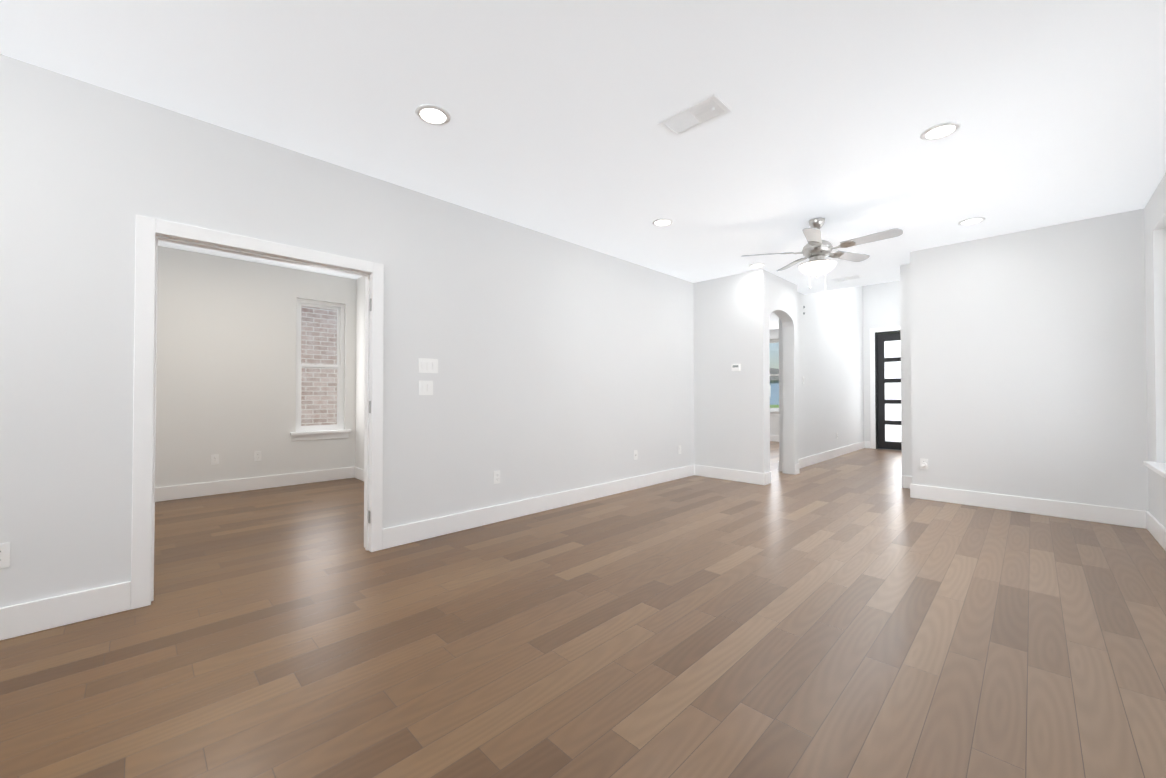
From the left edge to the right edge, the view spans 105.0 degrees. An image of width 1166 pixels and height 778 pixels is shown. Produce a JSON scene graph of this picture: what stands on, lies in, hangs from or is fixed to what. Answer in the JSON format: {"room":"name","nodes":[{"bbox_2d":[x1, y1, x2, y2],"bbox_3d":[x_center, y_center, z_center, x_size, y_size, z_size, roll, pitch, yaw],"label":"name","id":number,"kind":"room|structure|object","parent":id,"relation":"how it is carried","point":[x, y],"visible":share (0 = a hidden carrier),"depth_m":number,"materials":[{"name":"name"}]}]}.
{"room":"empty living room","nodes":[
{"label":"empty living room","id":0,"kind":"room"},
{"bbox_2d":[155,246,355,487],"bbox_3d":[-1.901,-0.134,7.526,14.460,2.740,0.150,1,-1,-45],"label":"wall","id":1,"kind":"structure","parent":0,"point":[226,364],"depth_m":5.24,"materials":[{"name":"paint"}]},
{"bbox_2d":[211,454,218,464],"bbox_3d":[-4.206,0.806,5.109,0.070,0.115,0.007,1,-1,-45],"label":"electrical outlet","id":2,"kind":"object","parent":1,"relation":"attached to","point":[214,459],"visible":1,"depth_m":5.11,"materials":[{"name":"white plastic"}]},
{"bbox_2d":[155,467,351,501],"bbox_3d":[-4.343,1.129,4.959,3.400,0.150,0.020,1,-1,-45],"label":"baseboard","id":3,"kind":"structure","parent":1,"relation":"attached to","point":[254,483],"depth_m":5.31,"materials":[{"name":"white paint"}]},
{"bbox_2d":[254,451,260,460],"bbox_3d":[-3.922,0.809,5.391,0.070,0.115,0.007,1,-1,-45],"label":"electrical outlet","id":4,"kind":"object","parent":1,"relation":"attached to","point":[257,455],"visible":1,"depth_m":5.39,"materials":[{"name":"white plastic"}]},
{"bbox_2d":[290,298,350,440],"bbox_3d":[-3.469,-0.253,5.913,0.700,1.823,0.185,1,-1,-45],"label":"room window","id":5,"kind":"structure","parent":1,"relation":"in","point":[317,431],"depth_m":5.94,"materials":[{"name":"white plastic"}]},
{"bbox_2d":[0,54,693,607],"bbox_3d":[-1.568,-0.187,3.322,9.000,2.740,0.120,1,-1,-45],"label":"wall","id":6,"kind":"structure","parent":0,"point":[564,366],"depth_m":3.01,"materials":[{"name":"paint"}]},
{"bbox_2d":[0,542,9,567],"bbox_3d":[-2.717,0.777,2.076,0.070,0.115,0.007,1,-1,-45],"label":"electrical outlet","id":7,"kind":"object","parent":6,"relation":"attached to","point":[4,555],"visible":1,"depth_m":2.09,"materials":[{"name":"white plastic"}]},
{"bbox_2d":[0,581,130,640],"bbox_3d":[-3.545,1.082,1.239,3.222,0.150,0.020,1,-1,-45],"label":"baseboard","id":8,"kind":"structure","parent":6,"relation":"attached to","point":[17,620],"depth_m":2.21,"materials":[{"name":"white paint"}]},
{"bbox_2d":[131,215,383,609],"bbox_3d":[-1.991,0.124,2.896,1.301,2.108,0.156,1,-1,-45],"label":"trim","id":9,"kind":"structure","parent":6,"relation":"attached to","point":[150,232],"depth_m":2.49,"materials":[{"name":"white paint"}]},
{"bbox_2d":[368,298,371,522],"bbox_3d":[-1.559,0.158,3.270,0.003,1.640,0.032,1,-1,-45],"label":"jamb hinges","id":10,"kind":"object","parent":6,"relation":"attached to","point":[369,409],"visible":1,"depth_m":3.27,"materials":[{"name":"silver metal"}]},
{"bbox_2d":[419,381,432,394],"bbox_3d":[-1.245,-0.009,3.548,0.116,0.115,0.012,1,-1,-45],"label":"light switch","id":11,"kind":"object","parent":6,"relation":"attached to","point":[425,387],"visible":1,"depth_m":3.55,"materials":[{"name":"white plastic"}]},
{"bbox_2d":[418,358,437,372],"bbox_3d":[-1.231,-0.186,3.564,0.162,0.115,0.012,1,-1,-45],"label":"light switch","id":12,"kind":"object","parent":6,"relation":"attached to","point":[426,365],"visible":1,"depth_m":3.56,"materials":[{"name":"white plastic"}]},
{"bbox_2d":[493,470,499,483],"bbox_3d":[-0.772,0.792,4.012,0.070,0.115,0.007,1,-1,-45],"label":"electrical outlet","id":13,"kind":"object","parent":6,"relation":"attached to","point":[496,477],"visible":1,"depth_m":4.01,"materials":[{"name":"white plastic"}]},
{"bbox_2d":[382,464,695,549],"bbox_3d":[0.051,1.127,4.821,4.327,0.150,0.016,1,-1,-45],"label":"baseboard","id":14,"kind":"structure","parent":6,"relation":"attached to","point":[403,534],"depth_m":4.13,"materials":[{"name":"white paint"}]},
{"bbox_2d":[634,450,637,459],"bbox_3d":[0.641,0.800,5.414,0.070,0.115,0.013,1,-1,-45],"label":"outlet","id":15,"kind":"object","parent":6,"relation":"attached to","point":[635,454],"visible":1,"depth_m":5.41,"materials":[{"name":"white plastic"}]},
{"bbox_2d":[355,276,364,468],"bbox_3d":[-2.016,-0.164,5.133,0.120,2.740,3.080,1,-1,-45],"label":"wall","id":16,"kind":"structure","parent":0,"point":[360,377],"depth_m":6.03,"materials":[{"name":"paint"}]},
{"bbox_2d":[352,467,363,480],"bbox_3d":[-2.055,1.130,5.057,0.020,0.150,3.050,1,-1,-45],"label":"baseboard","id":17,"kind":"structure","parent":16,"relation":"attached to","point":[358,473],"depth_m":6.02,"materials":[{"name":"white paint"}]},
{"bbox_2d":[0,441,1165,777],"bbox_3d":[0.674,1.262,4.815,14.610,0.120,7.800,1,-1,-45],"label":"floor","id":18,"kind":"structure","parent":0,"point":[860,613],"depth_m":2.03,"materials":[{"name":"brown wood"}]},
{"bbox_2d":[0,0,1165,329],"bbox_3d":[0.674,-1.608,4.851,14.610,0.140,7.800,1,-1,-45],"label":"ceiling","id":19,"kind":"structure","parent":0,"point":[556,110],"depth_m":2.45,"materials":[{"name":"paint"}]},
{"bbox_2d":[415,104,450,125],"bbox_3d":[-0.856,-1.561,2.553,0.192,0.010,0.192,1,-1,-45],"label":"recessed light","id":20,"kind":"object","parent":19,"relation":"in","point":[431,114],"visible":1,"depth_m":2.54,"materials":[{"name":"white paint"}]},
{"bbox_2d":[652,218,672,226],"bbox_3d":[0.739,-1.541,4.140,0.192,0.010,0.192,1,-1,-45],"label":"recessed light","id":21,"kind":"object","parent":19,"relation":"in","point":[661,222],"visible":0.98,"depth_m":4.14,"materials":[{"name":"white paint"}]},
{"bbox_2d":[657,93,731,136],"bbox_3d":[0.636,-1.555,2.570,0.202,0.025,0.372,1,-1,-45],"label":"ceiling vent","id":22,"kind":"object","parent":19,"relation":"in","point":[711,107],"visible":1,"depth_m":2.55,"materials":[{"name":"white metal"}]},
{"bbox_2d":[749,263,765,267],"bbox_3d":[2.150,-1.524,5.515,0.192,0.010,0.192,1,-1,-45],"label":"recessed light","id":23,"kind":"object","parent":19,"relation":"in","point":[756,265],"visible":0.96,"depth_m":5.51,"materials":[{"name":"white paint"}]},
{"bbox_2d":[741,217,902,301],"bbox_3d":[2.166,-1.168,4.056,1.259,0.760,1.231,1,-1,-45],"label":"ceiling fan","id":24,"kind":"object","parent":19,"relation":"hanging from","point":[816,250],"visible":1,"depth_m":4.01,"materials":[{"name":"silver metal"}]},
{"bbox_2d":[831,275,863,281],"bbox_3d":[3.636,-1.510,6.148,0.202,0.025,0.352,1,-1,-45],"label":"ceiling vent","id":25,"kind":"object","parent":19,"relation":"in","point":[847,278],"visible":1,"depth_m":6.12,"materials":[{"name":"white"}]},
{"bbox_2d":[920,121,960,140],"bbox_3d":[2.164,-1.559,2.708,0.192,0.010,0.192,1,-1,-45],"label":"recessed light","id":26,"kind":"object","parent":19,"relation":"in","point":[940,131],"visible":0.96,"depth_m":2.70,"materials":[{"name":"white paint"}]},
{"bbox_2d":[958,217,985,225],"bbox_3d":[3.575,-1.541,4.112,0.192,0.010,0.192,1,-1,-45],"label":"recessed light","id":27,"kind":"object","parent":19,"relation":"in","point":[971,221],"visible":0.98,"depth_m":4.10,"materials":[{"name":"white paint"}]},
{"bbox_2d":[693,269,767,472],"bbox_3d":[1.932,-0.152,6.099,0.120,2.740,1.120,1,-1,-45],"label":"wall","id":28,"kind":"structure","parent":0,"point":[730,405],"depth_m":5.96,"materials":[{"name":"paint"}]},
{"bbox_2d":[696,465,767,484],"bbox_3d":[1.946,1.142,5.973,0.024,0.150,0.976,1,-1,-45],"label":"baseboard","id":29,"kind":"structure","parent":28,"relation":"attached to","point":[706,471],"depth_m":5.92,"materials":[{"name":"white paint"}]},
{"bbox_2d":[732,364,740,370],"bbox_3d":[2.021,-0.284,5.907,0.028,0.095,0.125,1,-1,-45],"label":"thermostat","id":30,"kind":"object","parent":28,"relation":"attached to","point":[736,367],"visible":0.98,"depth_m":5.89,"materials":[{"name":"white plastic"}]},
{"bbox_2d":[767,271,797,474],"bbox_3d":[2.688,-0.151,6.176,1.060,2.740,0.160,1,-1,-45],"label":"wall","id":31,"kind":"structure","parent":0,"point":[781,299],"depth_m":6.41,"materials":[{"name":"paint"}]},
{"bbox_2d":[779,286,863,470],"bbox_3d":[4.475,-0.586,8.143,4.240,3.660,0.120,1,-1,-45],"label":"wall","id":32,"kind":"structure","parent":0,"point":[830,371],"depth_m":7.94,"materials":[{"name":"paint"}]},
{"bbox_2d":[782,441,867,474],"bbox_3d":[4.469,1.168,8.027,4.380,0.150,0.056,1,-1,-45],"label":"baseboard","id":33,"kind":"structure","parent":32,"relation":"attached to","point":[813,459],"depth_m":7.82,"materials":[{"name":"white paint"}]},
{"bbox_2d":[769,280,899,443],"bbox_3d":[5.177,-0.626,10.557,0.160,3.800,6.050,1,-1,-45],"label":"wall","id":34,"kind":"structure","parent":0,"point":[881,305],"depth_m":9.51,"materials":[{"name":"paint"}]},
{"bbox_2d":[769,339,778,414],"bbox_3d":[4.639,-0.288,11.040,0.195,1.863,1.320,1,-1,-45],"label":"room window","id":35,"kind":"structure","parent":34,"relation":"in","point":[774,411],"depth_m":11.01,"materials":[{"name":"white plastic"}]},
{"bbox_2d":[770,435,778,441],"bbox_3d":[4.531,1.206,11.055,0.020,0.150,3.900,1,-1,-45],"label":"baseboard","id":36,"kind":"structure","parent":34,"relation":"attached to","point":[772,437],"depth_m":10.90,"materials":[{"name":"white paint"}]},
{"bbox_2d":[870,326,899,448],"bbox_3d":[6.545,-0.016,9.159,0.173,2.545,1.100,1,-1,-45],"label":"door frame","id":37,"kind":"structure","parent":34,"relation":"attached to","point":[874,332],"depth_m":9.44,"materials":[{"name":"white paint"}]},
{"bbox_2d":[877,332,901,449],"bbox_3d":[6.526,0.043,9.140,0.095,2.412,0.860,1,-1,-45],"label":"front door","id":38,"kind":"structure","parent":34,"relation":"in","point":[889,382],"depth_m":9.31,"materials":[{"name":"black paint"}]},
{"bbox_2d":[900,208,1148,510],"bbox_3d":[5.966,-0.611,6.156,4.930,3.660,1.980,1,-1,-45],"label":"wall","id":39,"kind":"structure","parent":0,"point":[1023,365],"depth_m":4.30,"materials":[{"name":"paint"}]},
{"bbox_2d":[920,458,927,468],"bbox_3d":[3.715,0.818,4.871,0.049,0.115,0.070,1,-1,-45],"label":"electrical outlet","id":40,"kind":"object","parent":39,"relation":"attached to","point":[923,463],"visible":1,"depth_m":4.87,"materials":[{"name":"white plastic"}]},
{"bbox_2d":[908,483,1143,527],"bbox_3d":[4.211,1.122,4.392,0.016,0.150,1.626,1,-1,-45],"label":"baseboard","id":41,"kind":"structure","parent":39,"relation":"attached to","point":[1078,511],"depth_m":4.27,"materials":[{"name":"white paint"}]},
{"bbox_2d":[1144,172,1165,527],"bbox_3d":[1.547,-0.223,0.455,9.370,2.740,0.160,1,-1,-45],"label":"wall","id":42,"kind":"structure","parent":0,"point":[1155,246],"depth_m":3.55,"materials":[{"name":"paint"}]},
{"bbox_2d":[1143,461,1165,478],"bbox_3d":[3.535,0.585,2.530,2.960,0.033,0.128,1,-1,-45],"label":"window sill","id":43,"kind":"structure","parent":42,"relation":"attached to","point":[1158,468],"depth_m":3.34,"materials":[{"name":"white paint"}]},
{"bbox_2d":[1144,511,1165,550],"bbox_3d":[1.484,1.073,0.502,9.370,0.150,0.020,1,-1,-45],"label":"baseboard","id":44,"kind":"structure","parent":42,"relation":"attached to","point":[1157,530],"depth_m":3.52,"materials":[{"name":"white paint"}]},
{"label":"outside","id":45,"kind":"structure","parent":0,"visible":0},
{"bbox_3d":[8.184,1.519,12.923,110.000,0.170,80.000,1,-1,-45],"label":"lawn","id":46,"kind":"structure","parent":45,"visible":0},
{"bbox_2d":[301,306,336,425],"bbox_3d":[-4.716,-0.806,7.131,8.500,4.325,0.150,1,-1,-45],"label":"brick","id":47,"kind":"object","parent":46,"relation":"on","point":[318,390],"depth_m":7.37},
{"bbox_2d":[770,368,778,404],"bbox_3d":[26.324,-0.291,59.931,10.800,4.625,24.400,1,-1,-45],"label":"house","id":48,"kind":"structure","parent":46,"relation":"on","point":[775,396],"depth_m":55.33,"materials":[{"name":"blue"}]}
]}

